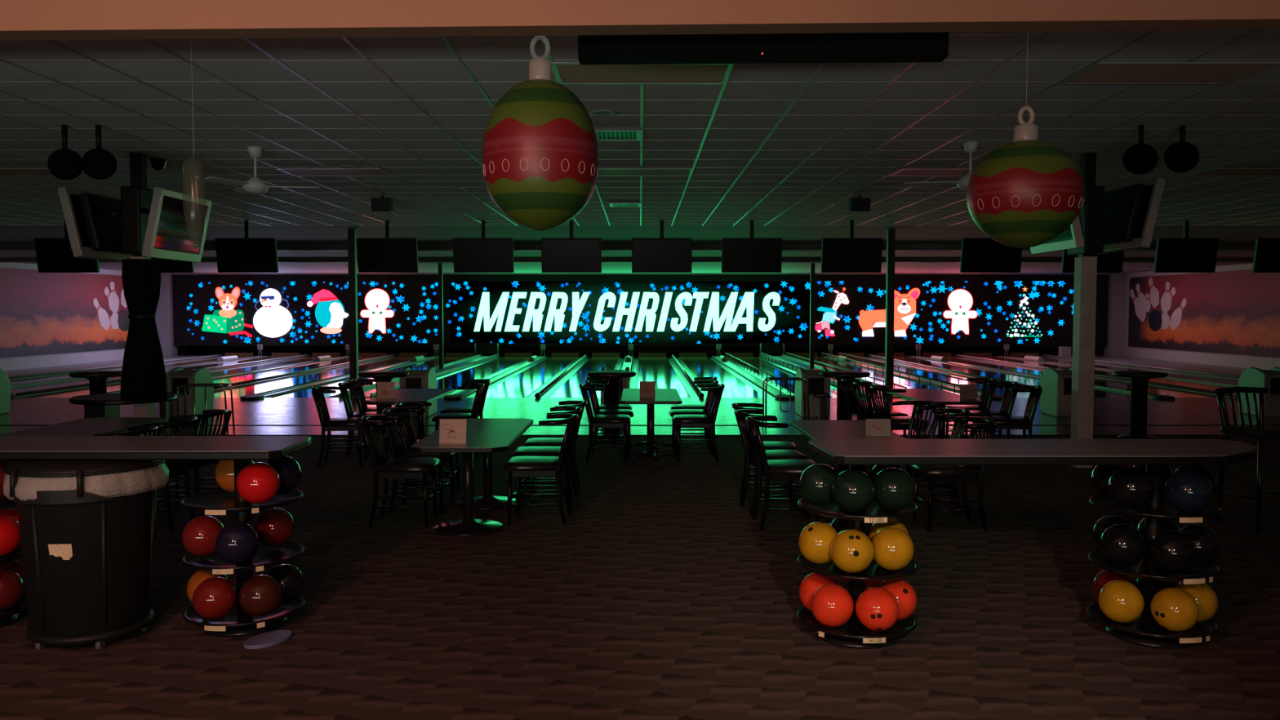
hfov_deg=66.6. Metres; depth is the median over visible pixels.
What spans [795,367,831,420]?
ball return
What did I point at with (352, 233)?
support post
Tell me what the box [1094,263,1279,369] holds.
wall
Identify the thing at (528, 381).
lane
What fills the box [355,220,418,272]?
monitor
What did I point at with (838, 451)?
countertop
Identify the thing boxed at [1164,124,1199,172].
round speaker
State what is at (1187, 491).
ball
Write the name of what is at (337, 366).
divider
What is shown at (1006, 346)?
stand
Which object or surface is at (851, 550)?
ball
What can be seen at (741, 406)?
dining chair
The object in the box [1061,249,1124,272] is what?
monitor
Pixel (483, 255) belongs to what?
monitor
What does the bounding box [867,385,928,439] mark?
dining chair
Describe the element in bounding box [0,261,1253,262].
trim
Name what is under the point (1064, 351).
box
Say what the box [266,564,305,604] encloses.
ball
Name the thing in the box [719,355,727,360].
hood
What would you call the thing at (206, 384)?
ramp
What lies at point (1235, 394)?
divider
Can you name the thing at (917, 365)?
divider
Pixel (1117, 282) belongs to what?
wall
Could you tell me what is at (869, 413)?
dining chair
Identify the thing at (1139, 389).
round table
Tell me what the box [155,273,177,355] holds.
wall
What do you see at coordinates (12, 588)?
ball
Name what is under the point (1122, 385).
lane
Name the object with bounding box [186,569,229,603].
ball
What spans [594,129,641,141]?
ceiling vent
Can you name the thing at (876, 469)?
ball
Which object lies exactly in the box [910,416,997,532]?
dining chair
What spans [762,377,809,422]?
ramp
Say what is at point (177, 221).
monitor
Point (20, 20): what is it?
beam
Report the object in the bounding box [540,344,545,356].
stand
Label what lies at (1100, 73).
ceiling light
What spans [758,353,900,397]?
lane
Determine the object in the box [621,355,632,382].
divider
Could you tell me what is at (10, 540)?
ball
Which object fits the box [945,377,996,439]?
dining chair
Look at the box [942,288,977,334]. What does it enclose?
picture
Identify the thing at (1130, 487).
ball
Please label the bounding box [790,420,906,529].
dining table
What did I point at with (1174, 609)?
ball
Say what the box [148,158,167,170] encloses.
dome camera
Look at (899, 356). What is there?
lane
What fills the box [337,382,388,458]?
dining chair
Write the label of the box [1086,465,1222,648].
ball rack
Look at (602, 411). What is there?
dining chair
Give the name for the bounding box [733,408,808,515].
dining chair
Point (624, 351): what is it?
deck
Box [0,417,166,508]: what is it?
dining table
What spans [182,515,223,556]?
ball
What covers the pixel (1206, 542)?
ball
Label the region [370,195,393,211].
speaker
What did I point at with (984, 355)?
lane
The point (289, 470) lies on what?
ball
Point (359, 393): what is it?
dining chair
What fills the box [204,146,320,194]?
ceiling fan
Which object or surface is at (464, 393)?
divider
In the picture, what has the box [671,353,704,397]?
divider
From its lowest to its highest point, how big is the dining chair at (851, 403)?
0.862 m
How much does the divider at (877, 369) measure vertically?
0.350 m
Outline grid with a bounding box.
[0,29,1279,226]
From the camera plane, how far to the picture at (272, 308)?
37.88 m
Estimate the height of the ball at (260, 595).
0.216 m
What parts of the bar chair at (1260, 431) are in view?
leg, rail, seat, leg, leg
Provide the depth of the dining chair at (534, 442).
8.87 m
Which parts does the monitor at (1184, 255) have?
stem, frame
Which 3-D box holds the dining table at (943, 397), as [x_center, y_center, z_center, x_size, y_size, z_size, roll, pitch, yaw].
[3.440,0.759,11.554,0.700,0.700,1.800,0,3,0]
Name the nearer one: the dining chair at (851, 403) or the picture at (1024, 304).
the dining chair at (851, 403)
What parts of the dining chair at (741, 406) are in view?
leg, leg, rail, seat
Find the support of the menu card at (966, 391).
on the dining table at (943, 397)
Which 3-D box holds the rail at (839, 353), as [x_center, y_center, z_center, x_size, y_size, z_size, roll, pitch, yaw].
[7.576,0.243,28.700,0.032,0.206,16.700,0,3,0]
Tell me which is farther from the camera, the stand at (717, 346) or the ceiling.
the stand at (717, 346)
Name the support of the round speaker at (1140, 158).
hanging from the ceiling
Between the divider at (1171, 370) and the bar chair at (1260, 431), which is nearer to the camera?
the bar chair at (1260, 431)
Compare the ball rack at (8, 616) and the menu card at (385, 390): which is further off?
the menu card at (385, 390)
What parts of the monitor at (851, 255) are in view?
stem, frame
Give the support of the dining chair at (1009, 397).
on the floor at (660, 596)
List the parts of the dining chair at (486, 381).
seat, rail, leg, leg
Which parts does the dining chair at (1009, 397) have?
leg, seat, rail, leg, leg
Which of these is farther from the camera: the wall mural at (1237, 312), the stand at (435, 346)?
the stand at (435, 346)
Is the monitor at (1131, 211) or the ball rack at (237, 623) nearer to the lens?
the ball rack at (237, 623)
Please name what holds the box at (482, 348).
on the platform at (370, 391)
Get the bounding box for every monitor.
[34,220,99,272]
[57,186,132,262]
[142,186,212,262]
[151,257,194,272]
[214,220,278,272]
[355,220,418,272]
[452,220,514,272]
[541,220,601,272]
[631,220,692,272]
[721,220,782,272]
[821,220,882,272]
[960,236,1022,272]
[1030,212,1084,254]
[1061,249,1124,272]
[1096,177,1165,254]
[1153,220,1218,272]
[1252,238,1279,272]
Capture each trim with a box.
[0,249,1254,250]
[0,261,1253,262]
[0,424,1279,426]
[160,435,1239,435]
[171,273,1108,275]
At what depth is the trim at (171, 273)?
37.81 m
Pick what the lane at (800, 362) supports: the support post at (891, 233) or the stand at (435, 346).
the support post at (891, 233)
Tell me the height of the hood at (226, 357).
0.150 m
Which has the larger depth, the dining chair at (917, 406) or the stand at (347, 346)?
the stand at (347, 346)
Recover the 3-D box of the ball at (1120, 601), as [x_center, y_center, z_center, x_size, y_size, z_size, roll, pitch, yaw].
[2.484,1.246,5.029,0.216,0.216,0.217,0,3,0]
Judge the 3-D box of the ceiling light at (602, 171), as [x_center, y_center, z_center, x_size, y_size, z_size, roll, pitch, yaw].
[0.015,-2.255,11.695,1.220,0.010,0.610,0,3,0]
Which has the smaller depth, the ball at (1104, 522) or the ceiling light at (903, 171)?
the ball at (1104, 522)
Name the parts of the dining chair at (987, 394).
leg, seat, rail, leg, leg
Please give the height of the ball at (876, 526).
0.216 m
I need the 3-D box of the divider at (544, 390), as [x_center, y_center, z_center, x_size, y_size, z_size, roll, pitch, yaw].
[-2.105,0.406,29.142,0.100,0.395,18.435,0,3,0]
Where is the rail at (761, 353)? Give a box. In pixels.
[760,352,861,391]
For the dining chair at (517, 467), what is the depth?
7.70 m
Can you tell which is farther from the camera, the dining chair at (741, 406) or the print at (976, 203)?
the dining chair at (741, 406)
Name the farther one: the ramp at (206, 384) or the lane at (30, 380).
the lane at (30, 380)
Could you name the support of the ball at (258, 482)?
on the ball rack at (237, 623)
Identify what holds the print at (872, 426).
on the menu card at (874, 427)
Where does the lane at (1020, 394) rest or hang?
on the floor
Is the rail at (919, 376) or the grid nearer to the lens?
the grid
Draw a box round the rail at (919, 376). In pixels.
[821,352,959,392]
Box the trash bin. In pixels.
[3,459,168,650]
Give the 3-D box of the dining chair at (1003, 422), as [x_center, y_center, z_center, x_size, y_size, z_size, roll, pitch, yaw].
[4.192,0.712,10.942,0.585,0.862,0.526,1,3,12]
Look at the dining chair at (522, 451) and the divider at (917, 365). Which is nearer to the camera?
the dining chair at (522, 451)
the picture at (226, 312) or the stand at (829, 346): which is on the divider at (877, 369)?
the stand at (829, 346)
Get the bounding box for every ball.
[0,459,11,499]
[0,507,17,521]
[0,515,20,556]
[0,560,25,594]
[0,569,25,610]
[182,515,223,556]
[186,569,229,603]
[192,577,237,619]
[214,459,253,492]
[214,521,259,564]
[235,462,280,503]
[238,574,282,617]
[253,507,294,546]
[265,455,301,494]
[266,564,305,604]
[798,521,838,564]
[799,463,838,506]
[799,573,837,611]
[810,583,853,626]
[830,517,869,536]
[830,528,874,573]
[831,469,875,512]
[832,463,870,475]
[847,580,883,590]
[855,586,899,631]
[867,519,909,540]
[868,465,907,479]
[871,527,914,570]
[872,467,915,510]
[877,578,917,620]
[1090,465,1128,500]
[1091,569,1134,601]
[1092,515,1133,550]
[1097,579,1144,622]
[1099,524,1146,566]
[1107,466,1155,509]
[1134,577,1177,595]
[1136,518,1179,537]
[1147,529,1196,573]
[1150,587,1199,631]
[1164,469,1213,512]
[1173,465,1217,498]
[1173,581,1218,622]
[1177,524,1221,566]
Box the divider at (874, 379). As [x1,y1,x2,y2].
[786,352,906,388]
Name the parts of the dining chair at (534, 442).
leg, seat, rail, leg, leg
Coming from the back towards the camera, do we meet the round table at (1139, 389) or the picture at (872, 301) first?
the picture at (872, 301)
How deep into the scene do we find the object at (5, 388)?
16.88 m
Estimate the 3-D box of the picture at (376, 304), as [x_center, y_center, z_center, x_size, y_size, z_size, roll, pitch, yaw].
[-10.220,-1.904,37.854,1.328,1.754,0.042,0,3,0]
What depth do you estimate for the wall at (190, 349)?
40.24 m
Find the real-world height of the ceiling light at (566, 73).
0.010 m
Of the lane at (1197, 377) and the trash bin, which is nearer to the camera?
the trash bin
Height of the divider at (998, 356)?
0.350 m
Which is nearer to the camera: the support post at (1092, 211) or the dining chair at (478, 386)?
the support post at (1092, 211)
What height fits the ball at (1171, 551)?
0.216 m
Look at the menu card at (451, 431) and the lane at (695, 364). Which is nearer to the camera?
the menu card at (451, 431)
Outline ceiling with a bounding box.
[0,29,1279,225]
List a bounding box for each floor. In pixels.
[0,355,1279,435]
[0,435,1279,719]
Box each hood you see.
[217,355,238,360]
[314,355,331,360]
[410,355,424,360]
[528,355,537,360]
[624,355,631,360]
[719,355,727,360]
[838,355,850,360]
[930,355,947,360]
[1023,355,1044,360]
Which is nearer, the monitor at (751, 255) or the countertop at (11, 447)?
the countertop at (11, 447)
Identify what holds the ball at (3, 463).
on the ball rack at (8, 616)
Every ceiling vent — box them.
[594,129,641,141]
[608,202,640,207]
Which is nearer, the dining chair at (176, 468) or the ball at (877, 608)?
the ball at (877, 608)
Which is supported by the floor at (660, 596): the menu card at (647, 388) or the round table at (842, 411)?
the round table at (842, 411)
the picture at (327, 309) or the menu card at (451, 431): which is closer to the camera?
the menu card at (451, 431)
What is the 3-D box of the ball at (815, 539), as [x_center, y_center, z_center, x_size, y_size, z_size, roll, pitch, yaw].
[0.932,0.950,5.061,0.216,0.217,0.216,0,3,0]
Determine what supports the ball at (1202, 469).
on the ball rack at (1144, 631)
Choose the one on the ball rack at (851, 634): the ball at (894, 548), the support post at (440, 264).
the ball at (894, 548)
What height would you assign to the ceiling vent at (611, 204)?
0.012 m
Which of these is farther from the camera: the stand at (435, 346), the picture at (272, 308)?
the picture at (272, 308)
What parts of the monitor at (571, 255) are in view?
stem, frame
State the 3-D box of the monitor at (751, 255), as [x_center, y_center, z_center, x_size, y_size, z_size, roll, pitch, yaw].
[2.092,-2.121,18.215,1.120,0.968,0.167,0,3,0]
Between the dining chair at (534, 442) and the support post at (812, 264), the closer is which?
the dining chair at (534, 442)
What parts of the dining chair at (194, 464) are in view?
leg, leg, rail, seat frame, leg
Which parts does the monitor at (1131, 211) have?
mount arm, glass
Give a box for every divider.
[8,354,225,380]
[10,353,311,397]
[10,355,271,389]
[74,355,349,396]
[213,353,397,391]
[240,355,439,399]
[443,355,546,399]
[534,353,586,397]
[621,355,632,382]
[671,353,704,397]
[711,355,795,399]
[786,352,906,388]
[820,355,1003,399]
[866,353,1028,385]
[906,355,1174,399]
[951,353,1237,397]
[991,355,1238,387]
[1037,353,1239,379]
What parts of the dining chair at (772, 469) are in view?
leg, leg, rail, seat frame, seat, leg, leg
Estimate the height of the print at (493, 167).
0.055 m
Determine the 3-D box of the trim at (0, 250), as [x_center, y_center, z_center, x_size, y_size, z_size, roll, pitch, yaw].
[0.000,-2.762,24.471,37.400,0.030,0.060,0,3,0]
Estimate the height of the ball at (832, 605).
0.216 m
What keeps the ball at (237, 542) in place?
on the ball rack at (237, 623)
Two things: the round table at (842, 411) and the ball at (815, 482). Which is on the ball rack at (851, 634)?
the ball at (815, 482)
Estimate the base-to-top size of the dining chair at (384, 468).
0.862 m
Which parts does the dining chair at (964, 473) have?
leg, leg, seat, seat frame, leg, rail, leg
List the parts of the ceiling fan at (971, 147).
blade, motor, rod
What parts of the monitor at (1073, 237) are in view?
glass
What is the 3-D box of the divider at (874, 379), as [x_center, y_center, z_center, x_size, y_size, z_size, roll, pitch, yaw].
[5.572,0.243,28.700,0.032,0.206,16.700,0,3,0]
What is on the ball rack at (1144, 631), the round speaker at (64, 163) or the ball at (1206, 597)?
the ball at (1206, 597)
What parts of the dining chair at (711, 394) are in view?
leg, leg, seat, rail, leg, leg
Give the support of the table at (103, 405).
on the floor at (660, 596)
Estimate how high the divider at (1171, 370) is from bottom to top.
0.395 m
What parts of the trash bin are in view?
lid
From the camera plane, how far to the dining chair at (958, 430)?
8.19 m
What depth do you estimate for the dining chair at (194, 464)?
8.16 m
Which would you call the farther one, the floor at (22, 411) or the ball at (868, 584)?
the floor at (22, 411)
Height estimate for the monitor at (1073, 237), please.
0.700 m
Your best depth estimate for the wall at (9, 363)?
31.36 m
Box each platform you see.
[338,353,500,397]
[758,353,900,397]
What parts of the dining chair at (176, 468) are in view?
rail, leg, seat frame, leg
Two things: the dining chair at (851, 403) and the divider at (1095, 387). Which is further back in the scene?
the divider at (1095, 387)
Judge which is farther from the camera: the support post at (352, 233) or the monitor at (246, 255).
the support post at (352, 233)
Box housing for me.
[577,31,948,64]
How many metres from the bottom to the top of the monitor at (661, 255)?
0.968 m
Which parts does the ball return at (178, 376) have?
tray leg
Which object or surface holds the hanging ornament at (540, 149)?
hanging from the ceiling
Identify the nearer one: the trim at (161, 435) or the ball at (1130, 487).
the ball at (1130, 487)
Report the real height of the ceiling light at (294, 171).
0.010 m
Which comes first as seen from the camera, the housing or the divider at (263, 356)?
the housing
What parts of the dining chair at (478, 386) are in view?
leg, seat, rail, leg, leg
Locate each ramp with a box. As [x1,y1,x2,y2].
[176,382,235,432]
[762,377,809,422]
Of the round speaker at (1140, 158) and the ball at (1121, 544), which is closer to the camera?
the ball at (1121, 544)
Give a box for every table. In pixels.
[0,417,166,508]
[68,370,121,395]
[69,392,177,418]
[357,370,408,438]
[363,388,454,458]
[409,418,533,536]
[586,370,635,439]
[620,388,682,462]
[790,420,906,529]
[819,370,870,420]
[885,388,983,439]
[1111,370,1168,439]
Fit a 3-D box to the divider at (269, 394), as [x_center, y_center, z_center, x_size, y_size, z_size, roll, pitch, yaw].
[-7.886,0.440,28.913,0.400,0.350,18.895,0,3,0]
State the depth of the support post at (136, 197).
10.27 m
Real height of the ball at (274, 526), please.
0.216 m
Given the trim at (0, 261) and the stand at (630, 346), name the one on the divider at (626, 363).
the stand at (630, 346)
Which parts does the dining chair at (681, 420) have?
leg, leg, seat, seat frame, rail, leg, leg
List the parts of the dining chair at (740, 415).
leg, leg, rail, seat, leg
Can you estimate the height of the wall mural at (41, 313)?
2.620 m
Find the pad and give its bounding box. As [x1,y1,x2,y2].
[244,630,292,648]
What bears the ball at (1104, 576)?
on the ball rack at (1144, 631)
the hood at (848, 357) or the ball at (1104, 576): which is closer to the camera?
the ball at (1104, 576)
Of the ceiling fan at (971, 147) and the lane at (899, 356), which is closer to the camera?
the ceiling fan at (971, 147)
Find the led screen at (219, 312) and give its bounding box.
[186,280,1074,343]
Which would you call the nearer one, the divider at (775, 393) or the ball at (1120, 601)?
the ball at (1120, 601)
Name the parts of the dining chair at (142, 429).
rail, leg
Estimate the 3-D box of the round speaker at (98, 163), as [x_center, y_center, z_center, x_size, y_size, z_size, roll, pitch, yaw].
[-4.896,-1.879,8.815,0.304,0.486,0.213,0,3,0]
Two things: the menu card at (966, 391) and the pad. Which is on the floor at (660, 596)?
the pad
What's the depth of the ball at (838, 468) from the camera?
5.20 m
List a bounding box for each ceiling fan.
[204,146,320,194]
[903,141,977,190]
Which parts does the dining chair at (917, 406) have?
leg, rail, leg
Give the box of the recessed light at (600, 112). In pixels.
[590,109,616,115]
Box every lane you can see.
[9,352,261,386]
[10,352,306,396]
[22,352,346,397]
[213,352,392,389]
[213,352,431,397]
[270,352,474,397]
[436,352,534,397]
[466,352,582,397]
[541,352,625,397]
[629,352,698,397]
[675,352,773,397]
[724,352,858,397]
[786,352,978,397]
[833,352,1030,397]
[874,352,1130,397]
[917,352,1226,397]
[956,352,1234,396]
[1001,352,1239,385]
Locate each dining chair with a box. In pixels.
[92,425,163,538]
[142,416,200,531]
[155,408,231,515]
[311,386,367,466]
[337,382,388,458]
[351,378,395,450]
[359,414,439,527]
[381,407,456,512]
[395,401,459,498]
[431,382,484,459]
[440,378,490,418]
[502,413,578,525]
[512,406,582,510]
[522,400,587,497]
[578,383,630,462]
[584,380,633,453]
[586,376,632,446]
[669,380,719,453]
[671,377,717,431]
[672,383,724,462]
[731,402,796,501]
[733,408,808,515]
[745,416,819,530]
[840,378,892,420]
[850,382,908,437]
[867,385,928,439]
[868,400,942,496]
[902,408,969,513]
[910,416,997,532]
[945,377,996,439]
[964,381,1018,439]
[984,385,1042,439]
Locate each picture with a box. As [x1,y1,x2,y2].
[201,287,253,337]
[253,288,292,337]
[306,288,348,333]
[360,288,394,333]
[815,287,848,336]
[858,288,919,336]
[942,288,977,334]
[1006,286,1042,337]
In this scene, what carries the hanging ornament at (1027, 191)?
hanging from the ceiling
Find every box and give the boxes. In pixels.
[475,342,497,354]
[761,342,782,354]
[1057,346,1071,356]
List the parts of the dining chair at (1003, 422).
seat, seat frame, rail, leg, leg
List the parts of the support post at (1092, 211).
post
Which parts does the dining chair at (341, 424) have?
leg, leg, rail, seat, seat frame, leg, leg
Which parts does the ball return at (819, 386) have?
tray leg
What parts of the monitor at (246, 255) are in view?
frame, stem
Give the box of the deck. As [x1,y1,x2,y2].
[194,346,1072,362]
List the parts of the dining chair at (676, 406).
seat, rail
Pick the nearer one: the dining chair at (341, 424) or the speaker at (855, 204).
the dining chair at (341, 424)
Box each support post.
[120,152,155,435]
[347,229,358,395]
[438,262,444,368]
[809,262,814,368]
[884,229,895,395]
[1066,152,1104,467]
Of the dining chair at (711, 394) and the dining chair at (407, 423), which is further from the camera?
the dining chair at (711, 394)
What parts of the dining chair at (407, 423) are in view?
leg, leg, rail, leg, leg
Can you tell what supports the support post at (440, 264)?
on the platform at (370, 391)
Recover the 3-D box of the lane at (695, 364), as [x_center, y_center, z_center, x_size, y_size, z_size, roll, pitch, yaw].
[2.047,0.277,29.315,1.474,0.245,18.675,0,3,0]
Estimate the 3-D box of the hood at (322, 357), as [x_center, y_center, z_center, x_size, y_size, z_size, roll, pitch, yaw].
[-11.258,-0.071,34.592,0.220,0.150,1.300,0,3,0]
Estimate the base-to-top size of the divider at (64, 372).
0.395 m
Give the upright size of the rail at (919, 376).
0.206 m
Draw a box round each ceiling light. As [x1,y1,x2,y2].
[275,168,393,176]
[551,62,733,84]
[597,168,693,176]
[888,168,974,176]
[1058,62,1279,84]
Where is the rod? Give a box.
[474,343,476,355]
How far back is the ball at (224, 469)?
5.32 m
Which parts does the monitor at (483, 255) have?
frame, stem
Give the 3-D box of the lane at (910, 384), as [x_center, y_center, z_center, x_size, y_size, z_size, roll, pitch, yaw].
[6.333,0.277,29.315,1.474,0.245,18.675,0,3,0]
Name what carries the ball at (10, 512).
on the ball rack at (8, 616)
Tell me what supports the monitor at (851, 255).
hanging from the ceiling
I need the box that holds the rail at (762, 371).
[724,352,795,395]
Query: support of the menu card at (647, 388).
on the dining table at (629, 396)
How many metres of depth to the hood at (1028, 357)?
34.37 m
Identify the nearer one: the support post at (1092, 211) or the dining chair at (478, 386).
the support post at (1092, 211)
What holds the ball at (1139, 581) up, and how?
on the ball rack at (1144, 631)
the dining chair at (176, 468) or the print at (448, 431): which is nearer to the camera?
the print at (448, 431)
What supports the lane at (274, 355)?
on the floor
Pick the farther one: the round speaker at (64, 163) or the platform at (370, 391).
the platform at (370, 391)
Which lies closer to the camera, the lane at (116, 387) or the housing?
the housing
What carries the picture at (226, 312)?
attached to the led screen at (219, 312)
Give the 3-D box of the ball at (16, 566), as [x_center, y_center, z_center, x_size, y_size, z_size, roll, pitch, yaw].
[-3.512,1.225,5.436,0.216,0.216,0.216,0,3,0]
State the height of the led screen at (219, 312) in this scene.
2.452 m
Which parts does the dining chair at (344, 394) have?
leg, leg, rail, seat, leg, leg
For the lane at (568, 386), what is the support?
on the floor
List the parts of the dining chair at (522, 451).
leg, leg, seat, rail, leg, leg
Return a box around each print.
[441,424,456,438]
[483,157,598,178]
[867,422,881,431]
[966,194,1084,213]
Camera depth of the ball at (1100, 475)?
5.13 m
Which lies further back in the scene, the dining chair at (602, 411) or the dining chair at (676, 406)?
the dining chair at (676, 406)
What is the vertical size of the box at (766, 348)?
0.420 m
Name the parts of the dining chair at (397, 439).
leg, leg, rail, seat, leg, seat frame, leg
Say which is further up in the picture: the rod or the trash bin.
the rod
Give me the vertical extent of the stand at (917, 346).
0.461 m
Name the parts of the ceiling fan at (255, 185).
blade, blade, rod, motor, blade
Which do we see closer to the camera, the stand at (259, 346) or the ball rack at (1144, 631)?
the ball rack at (1144, 631)
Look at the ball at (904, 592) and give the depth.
4.99 m
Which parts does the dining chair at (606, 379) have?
leg, rail, seat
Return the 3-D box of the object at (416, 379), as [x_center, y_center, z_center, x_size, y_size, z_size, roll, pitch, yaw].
[-3.790,0.550,16.312,0.480,0.820,1.515,0,3,0]
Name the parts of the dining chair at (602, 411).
leg, leg, rail, seat, leg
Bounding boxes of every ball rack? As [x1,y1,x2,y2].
[0,497,26,627]
[179,459,305,636]
[796,465,919,648]
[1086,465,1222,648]
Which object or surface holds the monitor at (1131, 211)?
attached to the support post at (1092, 211)
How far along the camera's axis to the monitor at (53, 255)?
18.20 m
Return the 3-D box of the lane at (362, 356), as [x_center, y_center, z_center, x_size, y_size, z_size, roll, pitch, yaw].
[-10.355,0.277,29.315,1.474,0.245,18.675,0,3,0]
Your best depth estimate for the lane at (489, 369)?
28.71 m
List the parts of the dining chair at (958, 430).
leg, rail, leg, leg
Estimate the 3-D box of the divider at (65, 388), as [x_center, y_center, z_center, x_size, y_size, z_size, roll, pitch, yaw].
[-12.944,0.406,29.142,0.100,0.395,18.435,0,3,0]
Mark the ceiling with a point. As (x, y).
(719, 163)
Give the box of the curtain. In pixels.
[120,258,167,397]
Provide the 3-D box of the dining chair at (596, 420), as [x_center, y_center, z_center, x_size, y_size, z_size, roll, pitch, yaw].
[-0.403,0.704,11.101,0.585,0.862,0.526,0,3,0]
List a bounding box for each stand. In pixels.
[257,344,262,356]
[345,344,349,356]
[433,344,438,356]
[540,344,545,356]
[628,344,633,356]
[715,344,721,356]
[827,344,833,356]
[915,344,921,356]
[1004,344,1008,356]
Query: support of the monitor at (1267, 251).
hanging from the ceiling
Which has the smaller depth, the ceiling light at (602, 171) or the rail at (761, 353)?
the ceiling light at (602, 171)
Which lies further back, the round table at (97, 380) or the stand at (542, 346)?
the stand at (542, 346)
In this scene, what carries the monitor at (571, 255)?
hanging from the ceiling
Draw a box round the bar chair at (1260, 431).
[1214,386,1279,533]
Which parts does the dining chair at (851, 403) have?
leg, leg, rail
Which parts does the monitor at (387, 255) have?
frame, stem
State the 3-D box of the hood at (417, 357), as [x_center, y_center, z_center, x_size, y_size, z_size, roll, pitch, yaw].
[-7.886,-0.071,34.592,0.220,0.150,1.300,0,3,0]
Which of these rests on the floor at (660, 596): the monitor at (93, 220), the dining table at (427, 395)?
the dining table at (427, 395)
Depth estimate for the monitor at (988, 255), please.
18.19 m
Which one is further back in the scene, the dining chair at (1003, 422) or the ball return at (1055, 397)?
the ball return at (1055, 397)
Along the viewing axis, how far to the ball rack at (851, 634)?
4.95 m
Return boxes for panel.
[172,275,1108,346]
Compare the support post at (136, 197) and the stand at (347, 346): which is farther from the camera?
the stand at (347, 346)
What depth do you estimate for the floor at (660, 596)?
5.42 m
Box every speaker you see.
[47,124,83,180]
[81,124,117,179]
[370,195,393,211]
[848,195,870,211]
[1122,124,1158,174]
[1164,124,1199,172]
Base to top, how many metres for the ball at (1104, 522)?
0.216 m
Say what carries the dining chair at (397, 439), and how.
on the floor at (660, 596)
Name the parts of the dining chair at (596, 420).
leg, leg, rail, seat frame, seat, leg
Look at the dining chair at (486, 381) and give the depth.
11.85 m
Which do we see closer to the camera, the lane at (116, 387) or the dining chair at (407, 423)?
the dining chair at (407, 423)
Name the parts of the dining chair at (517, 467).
leg, leg, seat, seat frame, rail, leg, leg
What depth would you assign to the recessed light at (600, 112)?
8.16 m
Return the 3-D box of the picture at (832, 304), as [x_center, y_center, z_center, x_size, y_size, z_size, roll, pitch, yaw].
[7.474,-1.870,37.853,1.300,1.898,0.048,0,3,0]
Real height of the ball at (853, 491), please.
0.216 m
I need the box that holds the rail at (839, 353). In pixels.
[839,352,1003,395]
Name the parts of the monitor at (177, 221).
mount arm, glass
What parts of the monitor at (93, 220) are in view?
glass, mount arm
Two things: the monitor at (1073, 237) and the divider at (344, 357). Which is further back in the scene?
the divider at (344, 357)
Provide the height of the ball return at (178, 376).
0.820 m
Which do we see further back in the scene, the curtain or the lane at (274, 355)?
the lane at (274, 355)
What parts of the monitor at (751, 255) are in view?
stem, frame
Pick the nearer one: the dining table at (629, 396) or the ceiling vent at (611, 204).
the dining table at (629, 396)
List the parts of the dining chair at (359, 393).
leg, leg, rail, seat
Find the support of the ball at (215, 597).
on the ball rack at (237, 623)
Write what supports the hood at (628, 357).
on the divider at (626, 363)
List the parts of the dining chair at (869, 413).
leg, leg, rail, seat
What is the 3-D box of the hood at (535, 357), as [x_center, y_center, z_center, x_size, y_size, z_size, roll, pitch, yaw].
[-3.790,-0.071,34.592,0.220,0.150,1.300,0,3,0]
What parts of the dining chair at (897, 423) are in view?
leg, leg, rail, seat frame, seat, leg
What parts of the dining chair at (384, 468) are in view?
leg, leg, rail, seat frame, seat, leg, leg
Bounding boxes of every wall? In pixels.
[0,225,1279,273]
[0,257,187,370]
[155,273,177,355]
[186,346,194,355]
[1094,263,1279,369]
[1103,273,1125,355]
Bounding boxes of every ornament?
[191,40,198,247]
[482,35,598,231]
[966,31,1084,248]
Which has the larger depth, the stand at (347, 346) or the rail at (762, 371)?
the stand at (347, 346)
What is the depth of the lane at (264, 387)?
25.63 m
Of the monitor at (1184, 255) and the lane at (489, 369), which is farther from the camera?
the lane at (489, 369)
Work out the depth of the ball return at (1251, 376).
16.41 m
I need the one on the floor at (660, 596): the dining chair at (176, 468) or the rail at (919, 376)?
the dining chair at (176, 468)
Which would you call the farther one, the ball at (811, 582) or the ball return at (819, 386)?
the ball return at (819, 386)
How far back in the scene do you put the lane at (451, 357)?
29.92 m
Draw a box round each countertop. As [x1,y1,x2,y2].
[0,435,311,459]
[808,439,1257,465]
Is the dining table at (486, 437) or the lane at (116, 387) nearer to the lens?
the dining table at (486, 437)
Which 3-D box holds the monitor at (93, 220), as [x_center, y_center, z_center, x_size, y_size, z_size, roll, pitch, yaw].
[-5.610,-1.401,10.242,0.346,0.700,1.132,0,3,0]
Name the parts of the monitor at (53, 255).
stem, frame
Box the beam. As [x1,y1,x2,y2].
[0,0,1279,40]
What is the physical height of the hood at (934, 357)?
0.150 m
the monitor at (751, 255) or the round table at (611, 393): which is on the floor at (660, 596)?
the round table at (611, 393)
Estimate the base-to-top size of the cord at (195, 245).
1.337 m
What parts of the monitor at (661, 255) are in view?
stem, frame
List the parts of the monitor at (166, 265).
frame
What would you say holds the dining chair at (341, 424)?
on the floor at (660, 596)
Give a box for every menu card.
[376,382,395,399]
[439,418,466,444]
[640,381,655,396]
[865,418,891,435]
[960,384,977,398]
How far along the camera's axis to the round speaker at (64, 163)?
8.76 m
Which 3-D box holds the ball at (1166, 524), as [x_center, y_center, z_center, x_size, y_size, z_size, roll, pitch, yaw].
[2.789,0.941,5.239,0.216,0.216,0.216,0,3,0]
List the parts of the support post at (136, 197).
post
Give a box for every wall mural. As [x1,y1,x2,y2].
[0,267,129,357]
[1128,269,1279,357]
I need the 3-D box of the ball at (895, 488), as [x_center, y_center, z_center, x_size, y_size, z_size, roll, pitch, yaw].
[1.281,0.653,4.926,0.216,0.216,0.216,0,3,0]

